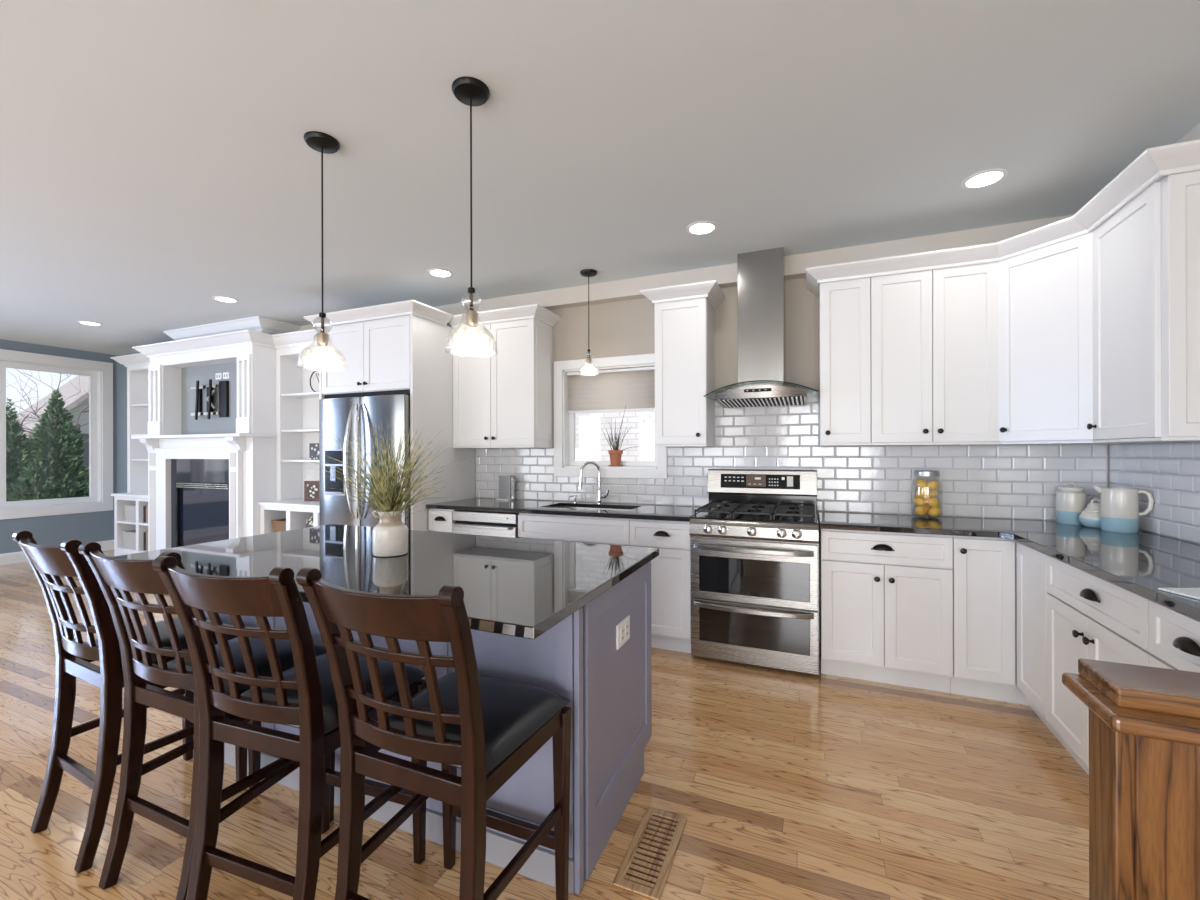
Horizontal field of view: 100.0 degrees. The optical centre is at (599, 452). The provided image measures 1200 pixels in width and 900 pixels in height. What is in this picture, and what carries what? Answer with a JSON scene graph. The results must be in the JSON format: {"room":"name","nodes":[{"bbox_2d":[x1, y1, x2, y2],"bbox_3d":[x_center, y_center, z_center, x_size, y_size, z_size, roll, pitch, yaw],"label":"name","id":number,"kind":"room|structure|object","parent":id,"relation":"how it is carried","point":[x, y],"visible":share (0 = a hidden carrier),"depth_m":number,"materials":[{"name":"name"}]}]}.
{"room":"kitchen","nodes":[
{"label":"kitchen","id":0,"kind":"room"},
{"bbox_2d":[0,339,116,553],"bbox_3d":[-8.266,0.025,3.624,0.150,2.753,7.759,0,0,23],"label":"wall","id":1,"kind":"structure","parent":0,"point":[53,530],"depth_m":6.52,"materials":[{"name":"blue paint"}]},
{"bbox_2d":[0,349,112,519],"bbox_3d":[-7.423,-0.216,5.598,0.172,2.040,3.080,0,0,23],"label":"window","id":2,"kind":"structure","parent":1,"relation":"in","point":[100,498],"depth_m":6.74,"materials":[{"name":"white paint"}]},
{"bbox_2d":[0,540,113,564],"bbox_3d":[-8.187,1.284,3.592,0.016,0.135,7.459,0,0,23],"label":"baseboard","id":3,"kind":"structure","parent":1,"relation":"attached to","point":[13,557],"depth_m":6.16,"materials":[{"name":"white paint"}]},
{"bbox_2d":[0,550,1088,899],"bbox_3d":[-3.399,1.399,1.520,11.047,0.120,7.959,0,0,23],"label":"floor","id":4,"kind":"structure","parent":0,"point":[787,785],"depth_m":1.91,"materials":[{"name":"brown wood"}]},
{"bbox_2d":[12,530,246,872],"bbox_3d":[-1.726,0.805,1.878,0.450,1.066,0.556,0,0,27],"label":"bar stool","id":5,"kind":"object","parent":4,"relation":"on","point":[74,656],"visible":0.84,"depth_m":1.68,"materials":[{"name":"brown wood"}]},
{"bbox_2d":[95,617,236,668],"bbox_3d":[-1.687,0.710,1.955,0.434,0.054,0.382,0,0,27],"label":"seat cushion","id":6,"kind":"object","parent":5,"relation":"on","point":[161,626],"depth_m":1.89,"materials":[{"name":"black leather"}]},
{"bbox_2d":[110,353,149,555],"bbox_3d":[-5.613,0.069,6.325,1.132,2.552,0.416,0,0,23],"label":"bookcase","id":7,"kind":"object","parent":4,"relation":"on","point":[137,364],"visible":0.3,"depth_m":6.43,"materials":[{"name":"white paint"}]},
{"bbox_2d":[122,530,135,548],"bbox_3d":[-5.796,1.091,6.350,0.331,0.208,0.233,0,0,23],"label":"wicker basket","id":8,"kind":"object","parent":7,"relation":"in","point":[129,537],"visible":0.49,"depth_m":6.26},
{"bbox_2d":[111,492,147,497],"bbox_3d":[-5.575,0.531,6.303,1.047,0.033,0.404,0,0,23],"label":"countertop","id":9,"kind":"structure","parent":7,"relation":"on","point":[138,494],"depth_m":6.20,"materials":[{"name":"white paint"}]},
{"bbox_2d":[124,504,135,521],"bbox_3d":[-5.778,0.756,6.342,0.271,0.198,0.232,0,0,23],"label":"wicker basket","id":10,"kind":"object","parent":7,"relation":"in","point":[130,510],"visible":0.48,"depth_m":6.25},
{"bbox_2d":[143,506,145,522],"bbox_3d":[-5.518,0.754,6.212,0.045,0.200,0.160,0,0,23],"label":"book","id":11,"kind":"object","parent":7,"relation":"in","point":[144,507],"visible":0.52,"depth_m":6.14,"materials":[{"name":"black paper"}]},
{"bbox_2d":[146,531,147,550],"bbox_3d":[-5.467,1.074,6.191,0.055,0.240,0.160,0,0,23],"label":"book","id":12,"kind":"object","parent":7,"relation":"in","point":[146,531],"visible":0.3,"depth_m":6.12,"materials":[{"name":"beige paper"}]},
{"bbox_2d":[131,330,276,550],"bbox_3d":[-4.367,0.066,5.479,2.045,2.552,1.006,0,0,23],"label":"fireplace","id":13,"kind":"object","parent":4,"relation":"on","point":[208,478],"depth_m":5.49,"materials":[{"name":"white paint"}]},
{"bbox_2d":[131,433,276,438],"bbox_3d":[-4.367,-0.172,5.519,1.905,0.033,0.380,0,0,23],"label":"mantel shelf","id":14,"kind":"object","parent":13,"relation":"attached to","point":[150,435],"depth_m":5.28,"materials":[{"name":"white paint"}]},
{"bbox_2d":[223,372,228,378],"bbox_3d":[-4.134,-0.849,5.567,0.104,0.070,0.008,0,0,23],"label":"outlet plate","id":15,"kind":"object","parent":13,"relation":"attached to","point":[226,374],"visible":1,"depth_m":5.56,"materials":[{"name":"white plastic"}]},
{"bbox_2d":[78,541,334,899],"bbox_3d":[-1.268,0.804,1.668,0.450,1.066,0.556,0,0,23],"label":"bar stool","id":16,"kind":"object","parent":4,"relation":"on","point":[145,682],"visible":0.67,"depth_m":1.54,"materials":[{"name":"brown wood"}]},
{"bbox_2d":[167,637,325,691],"bbox_3d":[-1.234,0.709,1.748,0.434,0.054,0.382,0,0,23],"label":"seat cushion","id":17,"kind":"object","parent":16,"relation":"on","point":[284,648],"depth_m":1.70,"materials":[{"name":"black leather"}]},
{"bbox_2d":[258,328,319,534],"bbox_3d":[-2.851,0.062,5.139,1.237,2.552,0.456,0,0,23],"label":"bookcase","id":18,"kind":"object","parent":4,"relation":"on","point":[297,404],"visible":0.42,"depth_m":5.36,"materials":[{"name":"white paint"}]},
{"bbox_2d":[271,518,285,532],"bbox_3d":[-3.228,0.775,5.246,0.291,0.148,0.213,0,0,23],"label":"wicker basket","id":19,"kind":"object","parent":18,"relation":"in","point":[278,525],"visible":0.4,"depth_m":5.17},
{"bbox_2d":[258,499,318,508],"bbox_3d":[-2.853,0.524,5.133,1.237,0.033,0.444,0,0,23],"label":"countertop","id":20,"kind":"structure","parent":18,"relation":"on","point":[299,503],"depth_m":5.07,"materials":[{"name":"white paint"}]},
{"bbox_2d":[305,515,312,527],"bbox_3d":[-2.868,0.740,5.095,0.200,0.215,0.200,0,0,23],"label":"urn","id":21,"kind":"object","parent":18,"relation":"in","point":[309,523],"visible":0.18,"depth_m":5.01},
{"bbox_2d":[304,481,318,500],"bbox_3d":[-2.991,0.403,5.293,0.180,0.210,0.104,0,0,3],"label":"photo frame","id":22,"kind":"object","parent":18,"relation":"on","point":[311,488],"visible":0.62,"depth_m":5.24,"materials":[{"name":"brown"}]},
{"bbox_2d":[307,484,317,497],"bbox_3d":[-2.994,0.403,5.243,0.110,0.140,0.004,0,0,3],"label":"picture","id":23,"kind":"object","parent":22,"relation":"attached to","point":[312,489],"depth_m":5.24},
{"bbox_2d":[309,443,318,459],"bbox_3d":[-2.912,-0.009,5.243,0.200,0.170,0.100,0,0,23],"label":"patterned box","id":24,"kind":"object","parent":18,"relation":"on","point":[313,447],"visible":0.49,"depth_m":5.21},
{"bbox_2d":[310,370,318,391],"bbox_3d":[-2.942,-0.740,5.254,0.242,0.246,0.060,0,0,23],"label":"clock","id":25,"kind":"object","parent":18,"relation":"on","point":[315,370],"visible":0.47,"depth_m":5.28,"materials":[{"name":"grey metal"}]},
{"bbox_2d":[152,556,426,899],"bbox_3d":[-0.863,0.803,1.470,0.450,1.066,0.556,0,0,19],"label":"bar stool","id":26,"kind":"object","parent":4,"relation":"on","point":[302,696],"visible":0.94,"depth_m":1.30,"materials":[{"name":"brown wood"}]},
{"bbox_2d":[241,654,424,734],"bbox_3d":[-0.835,0.708,1.553,0.434,0.054,0.382,0,0,19],"label":"seat cushion","id":27,"kind":"object","parent":26,"relation":"on","point":[414,675],"depth_m":1.51,"materials":[{"name":"black leather"}]},
{"bbox_2d":[319,394,410,529],"bbox_3d":[-1.810,0.443,4.393,0.940,1.785,0.881,0,0,23],"label":"refrigerator","id":28,"kind":"object","parent":4,"relation":"on","point":[335,414],"visible":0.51,"depth_m":4.07,"materials":[{"name":"grey"}]},
{"bbox_2d":[304,300,474,530],"bbox_3d":[-1.806,0.086,4.472,1.202,2.498,0.874,0,0,23],"label":"refrigerator surround","id":29,"kind":"object","parent":4,"relation":"on","point":[408,354],"visible":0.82,"depth_m":4.14,"materials":[{"name":"white paint"}]},
{"bbox_2d":[193,561,651,894],"bbox_3d":[-0.803,0.891,2.219,1.922,0.882,0.737,0,0,23],"label":"kitchen island","id":30,"kind":"object","parent":4,"relation":"on","point":[597,658],"visible":0.33,"depth_m":1.65,"materials":[{"name":"grey paint"}]},
{"bbox_2d":[114,524,658,638],"bbox_3d":[-0.870,0.434,2.082,1.997,0.031,1.067,0,0,23],"label":"island countertop","id":31,"kind":"structure","parent":30,"relation":"on","point":[517,587],"depth_m":1.85,"materials":[{"name":"black stone"}]},
{"bbox_2d":[372,510,407,556],"bbox_3d":[-0.862,0.327,2.073,0.136,0.184,0.136,0,0,-32],"label":"ceramic vase","id":32,"kind":"object","parent":31,"relation":"on","point":[389,536],"visible":0.89,"depth_m":2.02,"materials":[{"name":"beige ceramic"}]},
{"bbox_2d":[309,418,463,521],"bbox_3d":[-0.859,0.069,2.074,0.573,0.441,0.534,0,0,38],"label":"ornamental grass","id":33,"kind":"object","parent":32,"relation":"in","point":[393,502],"depth_m":2.04,"materials":[{"name":"plant"}]},
{"bbox_2d":[620,626,623,642],"bbox_3d":[0.081,0.668,1.849,0.002,0.054,0.032,0,0,23],"label":"socket","id":34,"kind":"object","parent":30,"relation":"attached to","point":[621,627],"depth_m":1.85,"materials":[{"name":"white plastic"}]},
{"bbox_2d":[616,615,629,649],"bbox_3d":[0.086,0.668,1.874,0.008,0.088,0.130,0,0,23],"label":"outlet plate","id":35,"kind":"object","parent":30,"relation":"attached to","point":[623,623],"depth_m":1.86,"materials":[{"name":"white plastic"}]},
{"bbox_2d":[625,622,627,638],"bbox_3d":[0.101,0.668,1.895,0.002,0.054,0.032,0,0,23],"label":"socket","id":36,"kind":"object","parent":30,"relation":"attached to","point":[626,623],"depth_m":1.89,"materials":[{"name":"white plastic"}]},
{"bbox_2d":[296,568,570,899],"bbox_3d":[-0.396,0.802,1.311,0.450,1.066,0.556,0,0,23],"label":"bar stool","id":37,"kind":"object","parent":4,"relation":"on","point":[488,728],"visible":1,"depth_m":1.18,"materials":[{"name":"brown wood"}]},
{"bbox_2d":[388,672,569,774],"bbox_3d":[-0.362,0.706,1.392,0.434,0.054,0.382,0,0,23],"label":"seat cushion","id":38,"kind":"object","parent":37,"relation":"on","point":[515,714],"depth_m":1.34,"materials":[{"name":"black leather"}]},
{"bbox_2d":[429,508,454,532],"bbox_3d":[-1.171,0.892,4.317,0.245,0.882,0.648,0,0,23],"label":"drawer","id":39,"kind":"object","parent":4,"relation":"on","point":[442,521],"visible":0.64,"depth_m":4.04,"materials":[{"name":"white paint"}]},
{"bbox_2d":[426,498,699,521],"bbox_3d":[-0.292,0.433,3.949,2.152,0.031,0.644,0,0,23],"label":"countertop","id":40,"kind":"structure","parent":39,"relation":"on","point":[638,511],"depth_m":3.80,"materials":[{"name":"stone"}]},
{"bbox_2d":[496,475,515,500],"bbox_3d":[-0.812,0.311,4.420,0.190,0.215,0.090,0,0,29],"label":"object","id":41,"kind":"object","parent":40,"relation":"on","point":[506,483],"visible":1,"depth_m":4.41,"materials":[{"name":"grey plastic"}]},
{"bbox_2d":[555,506,630,510],"bbox_3d":[-0.072,0.549,3.882,0.740,0.203,0.390,0,0,23],"label":"sink","id":42,"kind":"object","parent":40,"relation":"in","point":[559,506],"visible":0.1,"depth_m":4.08,"materials":[{"name":"silver metal"}]},
{"bbox_2d":[578,461,608,503],"bbox_3d":[-0.052,0.244,4.088,0.254,0.346,0.094,0,0,-1],"label":"kitchen faucet","id":43,"kind":"object","parent":40,"relation":"on","point":[600,496],"visible":1,"depth_m":4.08,"materials":[{"name":"silver metal"}]},
{"bbox_2d":[452,510,518,537],"bbox_3d":[-0.787,0.893,4.132,0.593,0.880,0.655,0,0,23],"label":"dishwasher","id":44,"kind":"object","parent":4,"relation":"on","point":[500,524],"visible":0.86,"depth_m":3.86,"materials":[{"name":"silver"}]},
{"bbox_2d":[518,513,629,545],"bbox_3d":[-0.093,0.890,3.863,0.883,0.882,0.648,0,0,23],"label":"base cabinet","id":45,"kind":"object","parent":4,"relation":"on","point":[581,529],"visible":0.23,"depth_m":3.58,"materials":[{"name":"white paint"}]},
{"bbox_2d":[613,807,686,899],"bbox_3d":[0.177,1.326,1.686,0.150,0.008,0.362,0,0,23],"label":"floor vent","id":46,"kind":"object","parent":4,"relation":"in","point":[653,854],"visible":1,"depth_m":1.66,"materials":[{"name":"brown wood"}]},
{"bbox_2d":[630,519,690,652],"bbox_3d":[0.507,0.888,3.610,0.420,0.882,0.648,0,0,23],"label":"base cabinet","id":47,"kind":"object","parent":4,"relation":"on","point":[670,570],"visible":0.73,"depth_m":3.32,"materials":[{"name":"white paint"}]},
{"bbox_2d":[689,469,818,674],"bbox_3d":[1.035,0.726,3.339,0.757,1.205,0.701,0,0,23],"label":"gas range","id":48,"kind":"object","parent":4,"relation":"on","point":[755,542],"visible":1,"depth_m":3.10,"materials":[{"name":"grey"}]},
{"bbox_2d":[691,508,817,523],"bbox_3d":[1.042,0.419,3.358,0.749,0.009,0.570,0,0,23],"label":"cooktop","id":49,"kind":"object","parent":48,"relation":"in","point":[702,516],"depth_m":3.16,"materials":[{"name":"black metal"}]},
{"bbox_2d":[820,529,952,692],"bbox_3d":[1.711,0.885,3.102,0.650,0.882,0.648,0,0,23],"label":"base cabinet","id":50,"kind":"object","parent":4,"relation":"on","point":[886,598],"visible":0.99,"depth_m":2.83,"materials":[{"name":"white paint"}]},
{"bbox_2d":[950,535,1067,749],"bbox_3d":[2.358,0.884,2.651,0.888,0.882,0.978,0,0,23],"label":"base cabinet","id":51,"kind":"object","parent":4,"relation":"on","point":[999,584],"visible":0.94,"depth_m":2.63,"materials":[{"name":"white paint"}]},
{"bbox_2d":[818,511,1199,620],"bbox_3d":[1.820,0.428,2.226,1.547,0.031,2.178,0,0,23],"label":"countertop","id":52,"kind":"structure","parent":51,"relation":"on","point":[1142,563],"depth_m":2.27,"materials":[{"name":"stone"}]},
{"bbox_2d":[914,470,939,476],"bbox_3d":[2.064,0.262,3.183,0.168,0.298,0.168,0,0,23],"label":"lid","id":53,"kind":"object","parent":52,"relation":"on","point":[929,473],"visible":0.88,"depth_m":3.13,"materials":[{"name":"silver metal"}]},
{"bbox_2d":[913,497,925,505],"bbox_3d":[2.033,0.312,3.208,0.066,0.061,0.066,0,0,24],"label":"lemon","id":54,"kind":"object","parent":53,"relation":"in","point":[917,501],"visible":0.96,"depth_m":3.19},
{"bbox_2d":[915,506,926,515],"bbox_3d":[2.022,0.369,3.177,0.067,0.062,0.065,0,0,-36],"label":"lemon","id":55,"kind":"object","parent":53,"relation":"in","point":[920,510],"visible":1,"depth_m":3.15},
{"bbox_2d":[916,488,927,497],"bbox_3d":[2.027,0.254,3.171,0.067,0.065,0.061,0,0,32],"label":"lemon","id":56,"kind":"object","parent":53,"relation":"in","point":[921,492],"visible":1,"depth_m":3.15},
{"bbox_2d":[916,478,927,487],"bbox_3d":[2.058,0.200,3.221,0.060,0.066,0.067,0,0,-14],"label":"lemon","id":57,"kind":"object","parent":53,"relation":"in","point":[921,483],"visible":0.87,"depth_m":3.20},
{"bbox_2d":[928,489,937,497],"bbox_3d":[2.105,0.257,3.193,0.067,0.061,0.066,0,0,-6],"label":"lemon","id":58,"kind":"object","parent":53,"relation":"in","point":[931,493],"visible":0.87,"depth_m":3.17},
{"bbox_2d":[927,480,939,489],"bbox_3d":[2.082,0.204,3.145,0.066,0.060,0.067,0,0,31],"label":"lemon","id":59,"kind":"object","parent":53,"relation":"in","point":[933,484],"visible":1,"depth_m":3.13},
{"bbox_2d":[928,498,939,506],"bbox_3d":[2.090,0.316,3.153,0.067,0.065,0.062,0,0,-25],"label":"lemon","id":60,"kind":"object","parent":53,"relation":"in","point":[933,502],"visible":1,"depth_m":3.13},
{"bbox_2d":[927,507,941,516],"bbox_3d":[2.092,0.371,3.150,0.066,0.062,0.065,0,0,1],"label":"lemon","id":61,"kind":"object","parent":53,"relation":"in","point":[933,511],"visible":1,"depth_m":3.13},
{"bbox_2d":[1056,482,1086,524],"bbox_3d":[2.719,0.291,2.908,0.130,0.238,0.130,0,0,23],"label":"ceramic canister","id":62,"kind":"object","parent":52,"relation":"on","point":[1071,501],"visible":0.97,"depth_m":2.87,"materials":[{"name":"beige ceramic"}]},
{"bbox_2d":[1079,498,1099,527],"bbox_3d":[2.722,0.330,2.760,0.142,0.159,0.136,0,0,6],"label":"sugar pot","id":63,"kind":"object","parent":52,"relation":"on","point":[1090,516],"visible":0.59,"depth_m":2.74,"materials":[{"name":"beige ceramic"}]},
{"bbox_2d":[1094,485,1153,532],"bbox_3d":[2.715,0.293,2.615,0.149,0.234,0.168,0,0,-5],"label":"ceramic pitcher","id":64,"kind":"object","parent":52,"relation":"on","point":[1119,507],"visible":1,"depth_m":2.58,"materials":[{"name":"beige ceramic"}]},
{"bbox_2d":[1158,588,1199,599],"bbox_3d":[1.883,0.408,1.360,0.420,0.006,0.300,0,0,1],"label":"cutting board","id":65,"kind":"object","parent":52,"relation":"on","point":[1194,593],"visible":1,"depth_m":1.47,"materials":[{"name":"white glass"}]},
{"bbox_2d":[1046,555,1154,774],"bbox_3d":[2.134,0.884,1.810,0.648,0.882,0.745,0,0,23],"label":"base cabinet","id":66,"kind":"object","parent":4,"relation":"on","point":[1089,616],"visible":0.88,"depth_m":1.98,"materials":[{"name":"white paint"}]},
{"bbox_2d":[1062,658,1199,899],"bbox_3d":[1.085,0.886,0.959,0.250,0.884,0.213,0,0,23],"label":"newel post","id":67,"kind":"object","parent":4,"relation":"on","point":[1144,721],"visible":1,"depth_m":0.97,"materials":[{"name":"brown wood"}]},
{"bbox_2d":[1148,600,1199,672],"bbox_3d":[1.904,0.885,1.262,0.646,0.882,0.440,0,0,23],"label":"base cabinet","id":68,"kind":"object","parent":4,"relation":"on","point":[1173,635],"visible":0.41,"depth_m":1.48,"materials":[{"name":"white paint"}]},
{"bbox_2d":[0,0,1199,354],"bbox_3d":[-3.387,-1.489,1.567,11.047,0.250,8.059,0,0,23],"label":"ceiling","id":69,"kind":"structure","parent":0,"point":[157,163],"depth_m":2.16,"materials":[{"name":"paint"}]},
{"bbox_2d":[77,321,102,325],"bbox_3d":[-5.362,-1.356,5.297,0.190,0.006,0.190,0,0,23],"label":"recessed light","id":70,"kind":"object","parent":69,"relation":"in","point":[81,322],"visible":1,"depth_m":5.29,"materials":[{"name":"white plastic"}]},
{"bbox_2d":[212,296,238,302],"bbox_3d":[-3.333,-1.361,4.485,0.190,0.006,0.190,0,0,23],"label":"recessed light","id":71,"kind":"object","parent":69,"relation":"in","point":[218,298],"visible":1,"depth_m":4.48,"materials":[{"name":"white plastic"}]},
{"bbox_2d":[299,131,346,365],"bbox_3d":[-1.220,-0.869,2.215,0.192,0.998,0.192,0,0,23],"label":"pendant light","id":72,"kind":"object","parent":69,"relation":"hanging from","point":[321,142],"visible":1,"depth_m":2.21,"materials":[{"name":"black metal"}]},
{"bbox_2d":[316,332,328,345],"bbox_3d":[-1.220,-0.498,2.215,0.048,0.055,0.047,0,0,23],"label":"socket","id":73,"kind":"object","parent":72,"relation":"attached to","point":[322,338],"depth_m":2.20,"materials":[{"name":"gold metal"}]},
{"bbox_2d":[427,268,452,277],"bbox_3d":[-1.216,-1.366,3.843,0.190,0.006,0.190,0,0,23],"label":"recessed light","id":74,"kind":"object","parent":69,"relation":"in","point":[442,273],"visible":1,"depth_m":3.84,"materials":[{"name":"white plastic"}]},
{"bbox_2d":[445,76,496,347],"bbox_3d":[-0.487,-0.875,1.906,0.192,0.991,0.192,0,0,23],"label":"pendant light","id":75,"kind":"object","parent":69,"relation":"hanging from","point":[470,91],"visible":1,"depth_m":1.90,"materials":[{"name":"black metal"}]},
{"bbox_2d":[465,310,477,326],"bbox_3d":[-0.486,-0.507,1.906,0.048,0.055,0.047,0,0,23],"label":"socket","id":76,"kind":"object","parent":75,"relation":"attached to","point":[471,317],"depth_m":1.89,"materials":[{"name":"gold metal"}]},
{"bbox_2d":[579,269,596,373],"bbox_3d":[-0.085,-0.983,3.833,0.150,0.777,0.150,0,0,23],"label":"pendant light","id":77,"kind":"object","parent":69,"relation":"hanging from","point":[588,273],"visible":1,"depth_m":3.82,"materials":[{"name":"black metal"}]},
{"bbox_2d":[686,221,717,234],"bbox_3d":[0.624,-1.371,3.084,0.190,0.006,0.190,0,0,23],"label":"recessed light","id":78,"kind":"object","parent":69,"relation":"in","point":[701,227],"visible":1,"depth_m":3.08,"materials":[{"name":"white plastic"}]},
{"bbox_2d":[961,168,1007,189],"bbox_3d":[1.934,-1.374,2.537,0.190,0.006,0.190,0,0,23],"label":"recessed light","id":79,"kind":"object","parent":69,"relation":"in","point":[986,178],"visible":1,"depth_m":2.52,"materials":[{"name":"white plastic"}]},
{"bbox_2d":[116,277,1108,640],"bbox_3d":[-1.860,0.009,5.053,10.847,2.753,0.150,0,0,23],"label":"wall","id":80,"kind":"structure","parent":0,"point":[626,327],"depth_m":4.03,"materials":[{"name":"beige paint"}]},
{"bbox_2d":[163,316,300,339],"bbox_3d":[-4.048,-1.288,5.593,1.620,0.147,0.546,0,0,23],"label":"trim","id":81,"kind":"structure","parent":80,"relation":"attached to","point":[256,323],"depth_m":5.29,"materials":[{"name":"white paint"}]},
{"bbox_2d":[449,304,560,447],"bbox_3d":[-0.824,-0.602,4.314,0.894,1.126,0.402,0,0,23],"label":"upper cabinet","id":82,"kind":"object","parent":80,"relation":"attached to","point":[503,391],"visible":0.97,"depth_m":4.21,"materials":[{"name":"white paint"}]},
{"bbox_2d":[554,353,666,478],"bbox_3d":[0.096,-0.287,4.216,0.998,0.991,0.172,0,0,23],"label":"window","id":83,"kind":"structure","parent":80,"relation":"in","point":[565,463],"depth_m":4.25,"materials":[{"name":"white paint"}]},
{"bbox_2d":[567,366,654,412],"bbox_3d":[0.092,-0.518,4.210,0.806,0.347,0.035,0,0,23],"label":"roller shade","id":84,"kind":"object","parent":83,"relation":"attached to","point":[632,388],"visible":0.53,"depth_m":4.20,"materials":[{"name":"white fabric"}]},
{"bbox_2d":[602,406,646,466],"bbox_3d":[0.205,-0.135,4.150,0.400,0.502,0.124,0,0,23],"label":"potted plant","id":85,"kind":"object","parent":83,"relation":"on","point":[616,453],"visible":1,"depth_m":4.16,"materials":[{"name":"brown ceramic"}]},
{"bbox_2d":[640,280,724,446],"bbox_3d":[0.615,-0.606,3.707,0.541,1.126,0.402,0,0,23],"label":"upper cabinet","id":86,"kind":"object","parent":80,"relation":"attached to","point":[684,313],"visible":1,"depth_m":3.60,"materials":[{"name":"white paint"}]},
{"bbox_2d":[299,123,1199,330],"bbox_3d":[-1.631,-1.300,0.827,6.837,0.136,7.459,0,0,23],"label":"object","id":87,"kind":"structure","parent":80,"relation":"attached to","point":[796,265],"depth_m":3.67,"materials":[{"name":"beige paint"}]},
{"bbox_2d":[703,247,817,407],"bbox_3d":[1.099,-0.852,3.449,0.724,1.045,0.501,0,0,23],"label":"range hood","id":88,"kind":"object","parent":80,"relation":"attached to","point":[761,282],"visible":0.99,"depth_m":3.42,"materials":[{"name":"silver metal"}]},
{"bbox_2d":[714,384,806,407],"bbox_3d":[1.101,-0.387,3.452,0.580,0.116,0.438,0,0,23],"label":"hood","id":89,"kind":"object","parent":88,"relation":"attached to","point":[743,395],"depth_m":3.31,"materials":[{"name":"silver"}]},
{"bbox_2d":[714,392,818,446],"bbox_3d":[1.203,-0.234,3.675,0.729,0.380,0.008,0,0,23],"label":"tile backsplash","id":90,"kind":"structure","parent":80,"relation":"attached to","point":[793,425],"depth_m":3.66,"materials":[{"name":"grey tile"}]},
{"bbox_2d":[476,444,1107,520],"bbox_3d":[0.903,0.186,3.802,4.461,0.457,0.008,0,0,23],"label":"tile backsplash","id":91,"kind":"structure","parent":80,"relation":"attached to","point":[980,481],"depth_m":3.41,"materials":[{"name":"grey tile"}]},
{"bbox_2d":[819,277,870,445],"bbox_3d":[1.605,-0.569,3.319,0.290,1.048,0.348,0,0,23],"label":"upper cabinet","id":92,"kind":"object","parent":80,"relation":"attached to","point":[844,306],"visible":1,"depth_m":3.19,"materials":[{"name":"white paint"}]},
{"bbox_2d":[806,139,1199,297],"bbox_3d":[2.009,-1.131,2.702,0.645,0.083,2.048,0,0,-33],"label":"crown molding","id":93,"kind":"structure","parent":92,"relation":"attached to","point":[1154,163],"depth_m":2.61,"materials":[{"name":"white paint"}]},
{"bbox_2d":[867,262,999,445],"bbox_3d":[2.039,-0.570,3.136,0.650,1.048,0.348,0,0,23],"label":"upper cabinet","id":94,"kind":"object","parent":80,"relation":"attached to","point":[934,333],"visible":0.99,"depth_m":3.00,"materials":[{"name":"white paint"}]},
{"bbox_2d":[992,232,1167,444],"bbox_3d":[2.562,-0.572,2.771,0.619,1.048,0.616,0,0,23],"label":"upper cabinet","id":95,"kind":"object","parent":80,"relation":"attached to","point":[1045,331],"visible":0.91,"depth_m":2.67,"materials":[{"name":"white paint"}]},
{"bbox_2d":[1130,442,1199,544],"bbox_3d":[1.591,0.000,-0.530,0.150,2.753,7.759,0,0,23],"label":"wall","id":96,"kind":"structure","parent":0,"point":[1168,442],"depth_m":2.44,"materials":[{"name":"beige paint"}]},
{"bbox_2d":[1087,170,1199,442],"bbox_3d":[2.464,-0.572,2.189,0.348,1.048,0.549,0,0,23],"label":"upper cabinet","id":97,"kind":"object","parent":96,"relation":"attached to","point":[1146,255],"visible":1,"depth_m":2.06,"materials":[{"name":"white paint"}]},
{"bbox_2d":[1109,442,1199,543],"bbox_3d":[2.541,0.182,1.926,0.008,0.457,2.185,0,0,23],"label":"tile backsplash","id":98,"kind":"structure","parent":96,"relation":"attached to","point":[1170,472],"depth_m":2.46,"materials":[{"name":"grey tile"}]},
{"label":"outside","id":99,"kind":"structure","parent":0,"visible":0},
{"bbox_3d":[-5.326,2.019,13.099,100.000,0.150,80.000,0,0,23],"label":"lawn","id":100,"kind":"structure","parent":99,"visible":0},
{"bbox_2d":[6,398,35,501],"bbox_3d":[-10.786,0.475,9.217,1.214,2.965,1.195,0,0,-34],"label":"evergreen tree","id":101,"kind":"object","parent":100,"relation":"on","point":[16,449],"visible":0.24,"depth_m":9.15,"materials":[{"name":"green plant"}]},
{"bbox_2d":[7,455,61,500],"bbox_3d":[-10.147,1.000,9.097,1.064,1.913,1.058,0,0,17],"label":"evergreen tree","id":102,"kind":"object","parent":100,"relation":"on","point":[26,483],"visible":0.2,"depth_m":9.00,"materials":[{"name":"green plant"}]},
{"bbox_2d":[6,389,88,501],"bbox_3d":[-10.331,0.376,9.586,1.437,3.160,1.427,0,0,-14],"label":"evergreen tree","id":103,"kind":"object","parent":100,"relation":"on","point":[59,450],"visible":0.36,"depth_m":9.44,"materials":[{"name":"green plant"}]},
{"bbox_2d":[7,369,88,442],"bbox_3d":[-19.104,-0.779,17.417,6.172,5.502,6.371,0,0,11],"label":"bare tree","id":104,"kind":"object","parent":100,"relation":"on","point":[34,412],"visible":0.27,"depth_m":16.45,"materials":[{"name":"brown plant"}]},
{"bbox_2d":[10,375,88,469],"bbox_3d":[-22.967,-1.112,23.787,3.600,6.200,6.800,0,0,23],"label":"house","id":105,"kind":"structure","parent":100,"relation":"on","point":[68,389],"depth_m":21.79,"materials":[{"name":"beige"}]},
{"bbox_2d":[77,466,88,496],"bbox_3d":[-9.896,1.110,9.759,1.017,1.691,0.975,0,0,40],"label":"evergreen tree","id":106,"kind":"object","parent":100,"relation":"on","point":[87,468],"visible":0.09,"depth_m":9.63,"materials":[{"name":"green plant"}]},
{"bbox_2d":[575,410,653,460],"bbox_3d":[0.559,-2.371,10.352,13.800,8.600,6.000,0,0,23],"label":"house","id":107,"kind":"structure","parent":100,"relation":"on","point":[591,444],"depth_m":7.78,"materials":[{"name":"brick"}]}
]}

